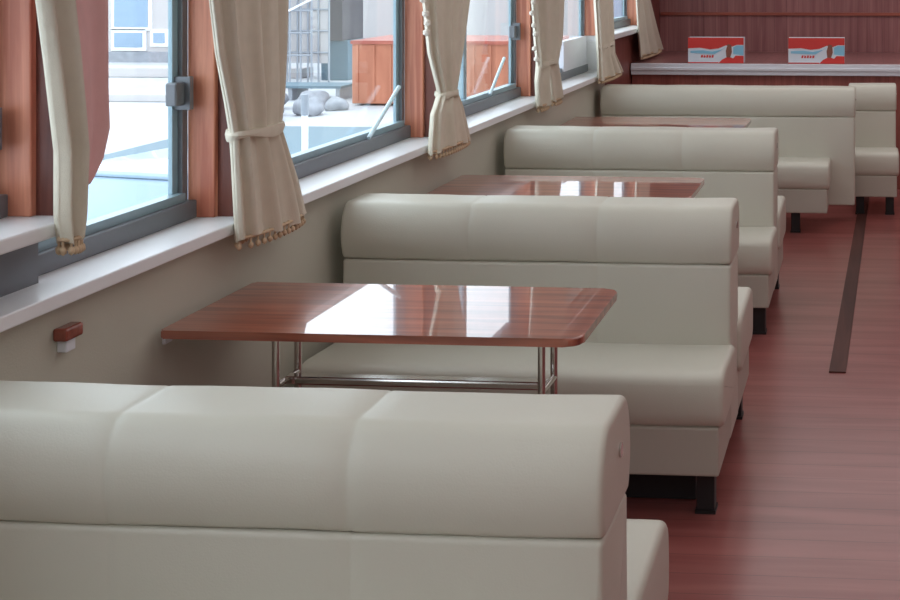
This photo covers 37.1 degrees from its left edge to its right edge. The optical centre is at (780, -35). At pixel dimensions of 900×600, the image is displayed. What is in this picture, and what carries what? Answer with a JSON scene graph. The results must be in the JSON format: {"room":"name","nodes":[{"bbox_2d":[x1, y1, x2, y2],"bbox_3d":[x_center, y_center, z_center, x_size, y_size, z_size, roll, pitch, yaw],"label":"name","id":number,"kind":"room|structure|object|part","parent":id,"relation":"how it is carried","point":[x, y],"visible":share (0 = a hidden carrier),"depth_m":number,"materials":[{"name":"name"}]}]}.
{"room":"ship interior","nodes":[
{"label":"ship interior","id":0,"kind":"room"},
{"bbox_2d":[0,0,659,386],"bbox_3d":[-1.692,0.790,5.171,0.200,2.020,13.280,0,0,4],"label":"wall","id":1,"kind":"structure","parent":0,"point":[120,342],"depth_m":3.79,"materials":[{"name":"paint"}]},
{"bbox_2d":[0,243,37,296],"bbox_3d":[-1.981,0.703,0.810,0.035,0.135,4.540,0,0,4],"label":"trim","id":2,"kind":"structure","parent":1,"relation":"attached to","point":[19,267],"depth_m":3.00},
{"bbox_2d":[0,0,52,216],"bbox_3d":[-1.808,0.190,3.059,0.135,0.820,0.070,0,0,4],"label":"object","id":3,"kind":"structure","parent":1,"relation":"attached to","point":[26,154],"depth_m":3.03,"materials":[{"name":"brown wood"}]},
{"bbox_2d":[0,215,55,254],"bbox_3d":[-1.959,0.685,0.804,0.220,0.170,4.530,0,0,4],"label":"trim","id":4,"kind":"structure","parent":1,"relation":"attached to","point":[16,233],"depth_m":2.90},
{"bbox_2d":[53,322,82,352],"bbox_3d":[-1.723,0.899,3.058,0.035,0.062,0.070,0,0,4],"label":"cleat","id":5,"kind":"object","parent":1,"relation":"attached to","point":[64,335],"visible":1,"depth_m":3.04,"materials":[{"name":"brown wood"}]},
{"bbox_2d":[188,0,232,216],"bbox_3d":[-1.748,0.275,3.922,0.135,0.990,0.100,0,0,4],"label":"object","id":6,"kind":"structure","parent":1,"relation":"attached to","point":[209,161],"depth_m":3.88,"materials":[{"name":"brown wood"}]},
{"bbox_2d":[0,71,597,332],"bbox_3d":[-1.756,0.787,3.912,0.250,0.035,10.760,0,0,4],"label":"windowsill","id":7,"kind":"structure","parent":1,"relation":"on","point":[55,289],"depth_m":3.56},
{"bbox_2d":[405,0,435,136],"bbox_3d":[-1.621,0.275,5.727,0.135,0.990,0.100,0,0,4],"label":"trim","id":8,"kind":"structure","parent":1,"relation":"attached to","point":[420,88],"depth_m":5.68,"materials":[{"name":"brown wood"}]},
{"bbox_2d":[516,0,535,95],"bbox_3d":[-1.495,0.275,7.523,0.135,0.990,0.100,0,0,4],"label":"trim","id":9,"kind":"structure","parent":1,"relation":"attached to","point":[525,63],"depth_m":7.48,"materials":[{"name":"brown wood"}]},
{"bbox_2d":[587,25,637,70],"bbox_3d":[-1.305,0.640,10.121,0.220,0.260,1.750,0,0,4],"label":"trim","id":10,"kind":"structure","parent":1,"relation":"attached to","point":[631,29],"depth_m":9.25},
{"bbox_2d":[627,0,636,24],"bbox_3d":[-1.255,0.145,10.945,0.135,0.730,0.100,0,0,4],"label":"trim","id":11,"kind":"structure","parent":1,"relation":"attached to","point":[631,4],"depth_m":10.90,"materials":[{"name":"brown wood"}]},
{"bbox_2d":[627,189,899,599],"bbox_3d":[0.627,1.840,5.008,4.850,0.080,13.480,0,0,4],"label":"floor","id":12,"kind":"structure","parent":0,"point":[808,480],"depth_m":4.66,"materials":[{"name":"brown wood"}]},
{"bbox_2d":[0,380,668,599],"bbox_3d":[-1.012,1.327,2.522,1.428,0.947,1.063,0,0,4],"label":"bench","id":13,"kind":"object","parent":12,"relation":"on","point":[108,491],"visible":1,"depth_m":2.37,"materials":[{"name":"beige leather"}]},
{"bbox_3d":[-1.022,1.363,2.487,1.410,0.613,0.256,0,0,4],"label":"backrest","id":14,"kind":"part","parent":13,"relation":"part of","materials":[{"name":"beige leather"}]},
{"bbox_2d":[0,380,629,538],"bbox_3d":[-1.020,0.957,2.487,1.416,0.207,0.277,0,0,4],"label":"cushion","id":15,"kind":"object","parent":13,"relation":"on","point":[77,459],"depth_m":2.37,"materials":[{"name":"beige leather"}]},
{"bbox_2d":[627,519,668,599],"bbox_3d":[-0.992,1.400,2.812,1.428,0.222,0.482,0,0,4],"label":"seat cushion","id":16,"kind":"object","parent":13,"relation":"on","point":[647,540],"depth_m":2.82,"materials":[{"name":"beige leather"}]},
{"bbox_2d":[161,282,616,393],"bbox_3d":[-1.104,1.395,3.661,1.184,0.810,0.530,0,0,4],"label":"table","id":17,"kind":"object","parent":12,"relation":"on","point":[540,317],"visible":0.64,"depth_m":3.61,"materials":[{"name":"brown wood"}]},
{"bbox_3d":[-1.441,1.404,3.610,0.022,0.780,0.022,0,0,4],"label":"leg","id":18,"kind":"part","parent":17,"relation":"part of","materials":[{"name":"silver metal"}]},
{"bbox_3d":[-1.431,1.404,3.749,0.022,0.780,0.022,0,0,4],"label":"leg","id":19,"kind":"part","parent":17,"relation":"part of","materials":[{"name":"silver metal"}]},
{"bbox_3d":[-0.673,1.404,3.556,0.022,0.780,0.022,0,0,4],"label":"leg","id":20,"kind":"part","parent":17,"relation":"part of","materials":[{"name":"silver metal"}]},
{"bbox_3d":[-0.663,1.404,3.695,0.022,0.780,0.022,0,0,4],"label":"leg","id":21,"kind":"part","parent":17,"relation":"part of","materials":[{"name":"silver metal"}]},
{"bbox_2d":[302,193,752,513],"bbox_3d":[-0.862,1.327,4.667,1.428,0.947,1.063,0,0,4],"label":"bench","id":22,"kind":"object","parent":12,"relation":"on","point":[674,341],"visible":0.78,"depth_m":4.48,"materials":[{"name":"beige leather"}]},
{"bbox_2d":[302,342,735,426],"bbox_3d":[-0.884,1.417,4.342,1.428,0.188,0.411,0,0,4],"label":"seat cushion","id":23,"kind":"object","parent":22,"relation":"on","point":[663,384],"depth_m":4.19,"materials":[{"name":"beige leather"}]},
{"bbox_2d":[341,193,738,263],"bbox_3d":[-0.870,0.957,4.632,1.416,0.207,0.277,0,0,4],"label":"cushion","id":24,"kind":"object","parent":22,"relation":"on","point":[377,228],"depth_m":4.51,"materials":[{"name":"beige leather"}]},
{"bbox_3d":[-0.871,1.363,4.632,1.410,0.613,0.256,0,0,4],"label":"backrest","id":25,"kind":"part","parent":22,"relation":"part of","materials":[{"name":"beige leather"}]},
{"bbox_3d":[-0.888,1.580,4.338,1.402,0.160,0.370,0,0,4],"label":"seat","id":26,"kind":"part","parent":22,"relation":"part of","materials":[{"name":"beige leather"}]},
{"bbox_3d":[-0.844,1.580,4.961,1.402,0.160,0.440,0,0,4],"label":"seat","id":27,"kind":"part","parent":22,"relation":"part of","materials":[{"name":"beige leather"}]},
{"bbox_2d":[737,287,752,370],"bbox_3d":[-0.841,1.400,4.957,1.428,0.222,0.482,0,0,4],"label":"seat cushion","id":28,"kind":"object","parent":22,"relation":"on","point":[745,295],"depth_m":4.83,"materials":[{"name":"beige leather"}]},
{"bbox_2d":[426,175,704,197],"bbox_3d":[-0.961,1.395,5.696,1.184,0.810,0.530,0,0,4],"label":"table","id":29,"kind":"object","parent":12,"relation":"on","point":[606,186],"visible":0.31,"depth_m":5.71,"materials":[{"name":"brown wood"}]},
{"bbox_2d":[504,125,785,334],"bbox_3d":[-0.720,1.327,6.692,1.428,0.947,1.063,0,0,4],"label":"bench","id":30,"kind":"object","parent":12,"relation":"on","point":[741,164],"visible":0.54,"depth_m":6.52,"materials":[{"name":"beige leather"}]},
{"bbox_2d":[504,125,778,170],"bbox_3d":[-0.728,0.957,6.657,1.416,0.207,0.277,0,0,4],"label":"cushion","id":31,"kind":"object","parent":30,"relation":"on","point":[526,147],"depth_m":6.54,"materials":[{"name":"beige leather"}]},
{"bbox_3d":[-0.729,1.363,6.657,1.410,0.613,0.256,0,0,4],"label":"backrest","id":32,"kind":"part","parent":30,"relation":"part of","materials":[{"name":"beige leather"}]},
{"bbox_3d":[-0.746,1.580,6.363,1.402,0.160,0.370,0,0,4],"label":"seat","id":33,"kind":"part","parent":30,"relation":"part of","materials":[{"name":"beige leather"}]},
{"bbox_2d":[737,227,777,274],"bbox_3d":[-0.743,1.417,6.367,1.428,0.188,0.411,0,0,4],"label":"seat cushion","id":34,"kind":"object","parent":30,"relation":"on","point":[757,252],"depth_m":6.13,"materials":[{"name":"beige leather"}]},
{"bbox_3d":[-0.702,1.580,6.986,1.402,0.160,0.440,0,0,4],"label":"seat","id":35,"kind":"part","parent":30,"relation":"part of","materials":[{"name":"beige leather"}]},
{"bbox_2d":[777,196,785,248],"bbox_3d":[-0.699,1.400,6.982,1.428,0.222,0.482,0,0,4],"label":"seat cushion","id":36,"kind":"object","parent":30,"relation":"on","point":[781,205],"depth_m":6.86,"materials":[{"name":"beige leather"}]},
{"bbox_2d":[559,117,750,127],"bbox_3d":[-0.799,1.395,8.011,1.184,0.810,0.530,0,0,4],"label":"table","id":37,"kind":"object","parent":12,"relation":"on","point":[576,121],"visible":0.23,"depth_m":8.00,"materials":[{"name":"brown wood"}]},
{"bbox_2d":[600,84,855,232],"bbox_3d":[-0.381,1.327,8.829,1.804,0.947,0.635,0,0,4],"label":"bench","id":38,"kind":"object","parent":12,"relation":"on","point":[815,125],"visible":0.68,"depth_m":8.85,"materials":[{"name":"beige leather"}]},
{"bbox_2d":[600,84,855,116],"bbox_3d":[-0.371,0.957,9.008,1.800,0.207,0.277,0,0,4],"label":"cushion","id":39,"kind":"object","parent":38,"relation":"on","point":[616,100],"depth_m":8.89,"materials":[{"name":"beige leather"}]},
{"bbox_3d":[-0.372,1.363,9.008,1.794,0.613,0.256,0,0,4],"label":"backrest","id":40,"kind":"part","parent":38,"relation":"part of","materials":[{"name":"beige leather"}]},
{"bbox_3d":[-0.478,1.580,8.720,1.606,0.160,0.370,0,0,4],"label":"seat","id":41,"kind":"part","parent":38,"relation":"part of","materials":[{"name":"beige leather"}]},
{"bbox_2d":[777,157,830,189],"bbox_3d":[-0.475,1.417,8.724,1.632,0.188,0.411,0,0,4],"label":"seat cushion","id":42,"kind":"object","parent":38,"relation":"on","point":[794,173],"depth_m":8.48,"materials":[{"name":"beige leather"}]},
{"bbox_2d":[631,51,899,188],"bbox_3d":[1.088,1.296,10.874,4.530,1.007,1.492,0,0,4],"label":"countertop","id":43,"kind":"structure","parent":12,"relation":"on","point":[667,67],"depth_m":10.27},
{"bbox_2d":[688,37,744,62],"bbox_3d":[-0.527,0.687,10.364,0.455,0.208,0.133,0,0,4],"label":"carton","id":44,"kind":"object","parent":43,"relation":"on","point":[700,49],"visible":1,"depth_m":10.30,"materials":[{"name":"red cardboard"}]},
{"bbox_2d":[788,37,844,63],"bbox_3d":[0.291,0.687,10.306,0.455,0.208,0.133,0,0,4],"label":"carton","id":45,"kind":"object","parent":43,"relation":"on","point":[801,50],"visible":1,"depth_m":10.24,"materials":[{"name":"red cardboard"}]},
{"bbox_2d":[829,197,868,372],"bbox_3d":[0.458,1.797,7.787,0.075,0.006,4.403,0,0,5],"label":"trim","id":46,"kind":"structure","parent":12,"relation":"on","point":[839,358],"depth_m":6.76,"materials":[{"name":"brown metal"}]},
{"bbox_2d":[849,83,898,214],"bbox_3d":[0.686,1.346,9.416,0.372,0.908,0.635,0,0,4],"label":"bench","id":47,"kind":"object","parent":12,"relation":"on","point":[876,152],"visible":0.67,"depth_m":9.45,"materials":[{"name":"beige leather"}]},
{"bbox_2d":[849,83,896,110],"bbox_3d":[0.693,0.991,9.595,0.360,0.197,0.277,0,0,4],"label":"cushion","id":48,"kind":"object","parent":47,"relation":"on","point":[869,96],"depth_m":9.47,"materials":[{"name":"beige leather"}]},
{"bbox_3d":[0.692,1.381,9.595,0.354,0.588,0.256,0,0,4],"label":"backrest","id":49,"kind":"part","parent":47,"relation":"part of","materials":[{"name":"beige leather"}]},
{"bbox_3d":[0.675,1.589,9.301,0.346,0.154,0.370,0,0,4],"label":"seat","id":50,"kind":"part","parent":47,"relation":"part of","materials":[{"name":"beige leather"}]},
{"bbox_2d":[855,147,898,175],"bbox_3d":[0.678,1.433,9.305,0.372,0.180,0.411,0,0,4],"label":"seat cushion","id":51,"kind":"object","parent":47,"relation":"on","point":[869,161],"depth_m":9.11,"materials":[{"name":"beige leather"}]},
{"bbox_2d":[660,0,899,51],"bbox_3d":[1.045,0.650,11.685,4.750,2.300,0.100,0,0,4],"label":"wall","id":52,"kind":"structure","parent":0,"point":[761,33],"depth_m":11.71,"materials":[{"name":"brown wood"}]},
{"bbox_2d":[661,12,899,15],"bbox_3d":[1.145,0.443,11.613,4.540,0.030,0.030,0,0,4],"label":"trim","id":53,"kind":"structure","parent":52,"relation":"attached to","point":[662,13],"depth_m":11.68,"materials":[{"name":"brown wood"}]},
{"bbox_3d":[-1.692,-0.360,5.171,0.200,0.280,13.280,0,0,4],"label":"wall","id":54,"kind":"structure","parent":0,"visible":0},
{"bbox_2d":[0,107,7,218],"bbox_3d":[-1.954,0.190,2.087,0.090,0.820,1.890,0,0,4],"label":"window","id":55,"kind":"structure","parent":54,"relation":"in","point":[3,197],"depth_m":3.00,"materials":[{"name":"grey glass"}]},
{"bbox_2d":[38,0,196,275],"bbox_3d":[-1.856,0.275,3.488,0.090,0.990,0.780,0,0,4],"label":"window","id":56,"kind":"structure","parent":54,"relation":"in","point":[115,229],"depth_m":3.78,"materials":[{"name":"grey metal"}]},
{"bbox_2d":[291,0,410,178],"bbox_3d":[-1.762,0.275,4.830,0.089,0.990,1.710,0,0,4],"label":"window","id":57,"kind":"structure","parent":54,"relation":"in","point":[309,161],"depth_m":5.34,"materials":[{"name":"grey metal"}]},
{"bbox_3d":[-1.688,0.620,5.381,0.018,0.196,0.348,0,0,4],"label":"stay arm","id":58,"kind":"part","parent":57,"relation":"part of"},
{"bbox_2d":[404,0,520,124],"bbox_3d":[-1.635,0.275,6.631,0.090,0.990,1.700,0,0,4],"label":"window","id":59,"kind":"structure","parent":54,"relation":"in","point":[484,100],"depth_m":7.00,"materials":[{"name":"grey metal"}]},
{"bbox_3d":[-1.645,0.278,6.631,0.060,0.875,1.640,0,0,4],"label":"sash","id":60,"kind":"part","parent":59,"relation":"part of","materials":[{"name":"clear glass"}]},
{"bbox_3d":[-1.573,0.610,7.012,0.018,0.195,0.280,0,0,4],"label":"stay arm","id":61,"kind":"part","parent":59,"relation":"part of"},
{"bbox_2d":[559,0,587,80],"bbox_3d":[-1.512,0.275,8.426,0.085,0.990,1.700,0,0,4],"label":"window","id":62,"kind":"structure","parent":54,"relation":"in","point":[573,54],"depth_m":8.91,"materials":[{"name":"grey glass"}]},
{"bbox_3d":[-1.519,0.278,8.427,0.060,0.875,1.640,0,0,4],"label":"sash","id":63,"kind":"part","parent":62,"relation":"part of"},
{"bbox_3d":[-1.462,0.625,8.889,0.040,0.230,0.690,0,0,4],"label":"panel","id":64,"kind":"part","parent":62,"relation":"part of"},
{"bbox_2d":[585,0,595,35],"bbox_3d":[-1.369,0.145,9.319,0.135,0.730,0.100,0,0,4],"label":"trim","id":65,"kind":"structure","parent":54,"relation":"attached to","point":[589,4],"depth_m":9.27,"materials":[{"name":"brown wood"}]},
{"bbox_2d":[614,0,629,28],"bbox_3d":[-1.392,0.145,10.137,0.085,0.730,1.530,0,0,4],"label":"window","id":66,"kind":"structure","parent":54,"relation":"in","point":[622,21],"depth_m":10.72,"materials":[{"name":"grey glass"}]},
{"bbox_3d":[-1.399,0.147,10.138,0.060,0.615,1.470,0,0,4],"label":"sash","id":67,"kind":"part","parent":66,"relation":"part of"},
{"bbox_3d":[-1.521,-0.260,5.179,0.024,0.024,13.220,0,0,4],"label":"curtain rod","id":68,"kind":"object","parent":54,"relation":"attached to","visible":0},
{"bbox_2d":[35,0,109,255],"bbox_3d":[-1.677,0.222,2.979,0.098,0.905,0.350,0,0,-2],"label":"curtain","id":69,"kind":"object","parent":68,"relation":"hanging from","point":[73,33],"visible":1,"depth_m":2.95,"materials":[{"name":"fabric"}]},
{"bbox_2d":[209,0,306,249],"bbox_3d":[-1.605,0.308,3.848,0.127,1.077,0.673,0,0,4],"label":"curtain","id":70,"kind":"object","parent":68,"relation":"hanging from","point":[250,37],"visible":1,"depth_m":3.79,"materials":[{"name":"fabric"}]},
{"bbox_2d":[420,0,470,160],"bbox_3d":[-1.480,0.301,5.615,0.106,1.062,0.725,0,0,4],"label":"curtain","id":71,"kind":"object","parent":68,"relation":"hanging from","point":[445,21],"visible":1,"depth_m":5.52,"materials":[{"name":"fabric"}]},
{"bbox_2d":[529,0,564,112],"bbox_3d":[-1.357,0.301,7.382,0.109,1.062,0.896,0,0,4],"label":"curtain","id":72,"kind":"object","parent":68,"relation":"hanging from","point":[547,24],"visible":1,"depth_m":7.25,"materials":[{"name":"fabric"}]},
{"bbox_2d":[593,0,622,83],"bbox_3d":[-1.238,0.296,9.048,0.112,1.052,0.970,0,0,4],"label":"curtain","id":73,"kind":"object","parent":68,"relation":"hanging from","point":[609,67],"visible":1,"depth_m":8.86,"materials":[{"name":"fabric"}]},
{"bbox_2d":[636,0,662,59],"bbox_3d":[-1.125,0.271,10.710,0.095,1.002,1.330,0,0,4],"label":"curtain","id":74,"kind":"object","parent":68,"relation":"hanging from","point":[649,41],"visible":1,"depth_m":10.49,"materials":[{"name":"fabric"}]},
{"label":"outside","id":75,"kind":"structure","parent":0,"visible":0},
{"bbox_2d":[104,62,392,154],"bbox_3d":[-26.429,3.450,51.976,180.000,0.300,220.000,0,0,4],"label":"ground","id":76,"kind":"structure","parent":75,"point":[132,124],"depth_m":28.11,"materials":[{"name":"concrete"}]},
{"bbox_2d":[87,148,167,220],"bbox_3d":[-5.924,2.585,12.037,1.810,1.430,4.306,0,0,16],"label":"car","id":77,"kind":"object","parent":76,"relation":"on","point":[119,183],"visible":0.04,"depth_m":11.44,"materials":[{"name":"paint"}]},
{"bbox_2d":[109,90,165,101],"bbox_3d":[-19.157,3.200,31.317,9.400,0.200,0.800,0,0,4],"label":"concrete step","id":78,"kind":"structure","parent":76,"relation":"on","point":[114,95],"depth_m":30.68,"materials":[{"name":"white concrete"}]},
{"bbox_2d":[108,0,167,62],"bbox_3d":[-23.435,-0.200,46.077,13.000,7.000,5.350,0,0,4],"label":"building","id":79,"kind":"structure","parent":76,"relation":"on","point":[137,29],"depth_m":43.59,"materials":[{"name":"white concrete"}]},
{"bbox_3d":[-22.503,2.550,43.636,1.000,0.500,0.090,0,0,4],"label":"pane","id":80,"kind":"part","parent":79,"relation":"part of","materials":[{"name":"blue glass"}]},
{"bbox_3d":[-22.403,1.550,43.629,1.200,1.100,0.090,0,0,4],"label":"pane","id":81,"kind":"part","parent":79,"relation":"part of","materials":[{"name":"blue glass"}]},
{"bbox_3d":[-21.406,2.475,43.559,0.400,0.350,0.090,0,0,4],"label":"pane","id":82,"kind":"part","parent":79,"relation":"part of","materials":[{"name":"blue glass"}]},
{"bbox_2d":[109,65,309,77],"bbox_3d":[-18.702,3.150,37.801,9.400,0.300,0.800,0,0,4],"label":"concrete step","id":83,"kind":"structure","parent":76,"relation":"on","point":[146,71],"depth_m":37.42,"materials":[{"name":"white concrete"}]},
{"bbox_2d":[103,126,371,159],"bbox_3d":[-9.282,3.280,23.457,4.600,0.040,4.500,0,0,4],"label":"mat","id":84,"kind":"object","parent":76,"relation":"on","point":[317,135],"visible":0.09,"depth_m":23.91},
{"bbox_2d":[284,93,288,104],"bbox_3d":[-11.807,3.067,29.097,0.818,0.467,0.817,0,0,4],"label":"boulder","id":85,"kind":"object","parent":76,"relation":"on","point":[286,95],"visible":0.06,"depth_m":29.22,"materials":[{"name":"grey stone"}]},
{"bbox_2d":[301,94,308,150],"bbox_3d":[-5.425,2.380,14.415,0.088,1.840,0.088,0,0,4],"label":"bollard","id":86,"kind":"object","parent":76,"relation":"on","point":[304,97],"visible":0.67,"depth_m":14.38,"materials":[{"name":"metal"}]},
{"bbox_2d":[286,0,329,88],"bbox_3d":[-14.063,1.100,34.613,3.060,4.400,1.230,0,0,4],"label":"scaffold","id":87,"kind":"object","parent":76,"relation":"on","point":[308,20],"visible":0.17,"depth_m":35.10,"materials":[{"name":"metal"}]},
{"bbox_3d":[-14.102,1.800,34.070,3.000,0.050,0.050,0,0,4],"label":"rail","id":88,"kind":"part","parent":87,"relation":"part of","materials":[{"name":"metal"}]},
{"bbox_3d":[-14.102,2.400,34.070,3.000,0.050,0.050,0,0,4],"label":"rail","id":89,"kind":"part","parent":87,"relation":"part of","materials":[{"name":"metal"}]},
{"bbox_3d":[-14.102,1.200,34.070,3.000,0.050,0.050,0,0,4],"label":"rail","id":90,"kind":"part","parent":87,"relation":"part of","materials":[{"name":"metal"}]},
{"bbox_3d":[-14.025,2.400,35.167,3.000,0.050,0.050,0,0,4],"label":"rail","id":91,"kind":"part","parent":87,"relation":"part of","materials":[{"name":"metal"}]},
{"bbox_3d":[-14.025,1.800,35.167,3.000,0.050,0.050,0,0,4],"label":"rail","id":92,"kind":"part","parent":87,"relation":"part of","materials":[{"name":"metal"}]},
{"bbox_3d":[-14.025,1.200,35.167,3.000,0.050,0.050,0,0,4],"label":"rail","id":93,"kind":"part","parent":87,"relation":"part of","materials":[{"name":"metal"}]},
{"bbox_2d":[292,97,323,115],"bbox_3d":[-10.440,3.102,27.999,0.655,0.395,0.737,0,0,4],"label":"boulder","id":94,"kind":"object","parent":76,"relation":"on","point":[316,105],"visible":0.76,"depth_m":27.82,"materials":[{"name":"grey stone"}]},
{"bbox_2d":[296,90,328,103],"bbox_3d":[-10.922,3.091,29.436,0.678,0.419,0.697,0,0,4],"label":"boulder","id":95,"kind":"object","parent":76,"relation":"on","point":[323,95],"visible":0.38,"depth_m":29.34,"materials":[{"name":"grey stone"}]},
{"bbox_2d":[286,82,351,99],"bbox_3d":[-11.975,3.120,31.515,2.500,0.360,1.000,0,0,4],"label":"work platform","id":96,"kind":"object","parent":76,"relation":"on","point":[343,89],"visible":0.46,"depth_m":31.25,"materials":[{"name":"metal"}]},
{"bbox_3d":[-12.025,3.150,31.518,0.100,0.300,0.900,0,0,4],"label":"leg","id":97,"kind":"part","parent":96,"relation":"part of","materials":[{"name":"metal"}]},
{"bbox_3d":[-10.828,3.150,31.434,0.100,0.300,0.900,0,0,4],"label":"leg","id":98,"kind":"part","parent":96,"relation":"part of","materials":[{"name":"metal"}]},
{"bbox_2d":[324,96,348,110],"bbox_3d":[-10.183,3.146,28.982,0.551,0.308,0.560,0,0,4],"label":"boulder","id":99,"kind":"object","parent":76,"relation":"on","point":[335,103],"visible":1,"depth_m":28.80,"materials":[{"name":"grey stone"}]},
{"bbox_2d":[321,0,364,79],"bbox_3d":[-12.884,1.200,37.142,0.900,4.200,1.500,0,0,4],"label":"cabin","id":100,"kind":"object","parent":76,"relation":"on","point":[346,16],"visible":0.66,"depth_m":36.49,"materials":[{"name":"painted metal"},{"name":"glass"}]},
{"bbox_2d":[350,35,568,103],"bbox_3d":[-7.756,2.505,30.918,4.640,1.490,2.480,0,0,4],"label":"container","id":101,"kind":"object","parent":76,"relation":"on","point":[372,58],"visible":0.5,"depth_m":29.81,"materials":[{"name":"orange metal"}]},
{"bbox_3d":[-7.756,1.800,30.918,4.640,0.080,2.480,0,0,4],"label":"rail","id":102,"kind":"part","parent":101,"relation":"part of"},
{"bbox_2d":[363,0,621,38],"bbox_3d":[-9.194,0.300,47.585,14.200,6.000,6.350,0,0,4],"label":"house","id":103,"kind":"structure","parent":76,"relation":"on","point":[485,17],"depth_m":44.85,"materials":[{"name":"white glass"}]},
{"bbox_3d":[-5.405,1.550,44.442,1.000,1.100,0.090,0,0,4],"label":"pane","id":104,"kind":"part","parent":103,"relation":"part of","materials":[{"name":"blue glass"}]}
]}

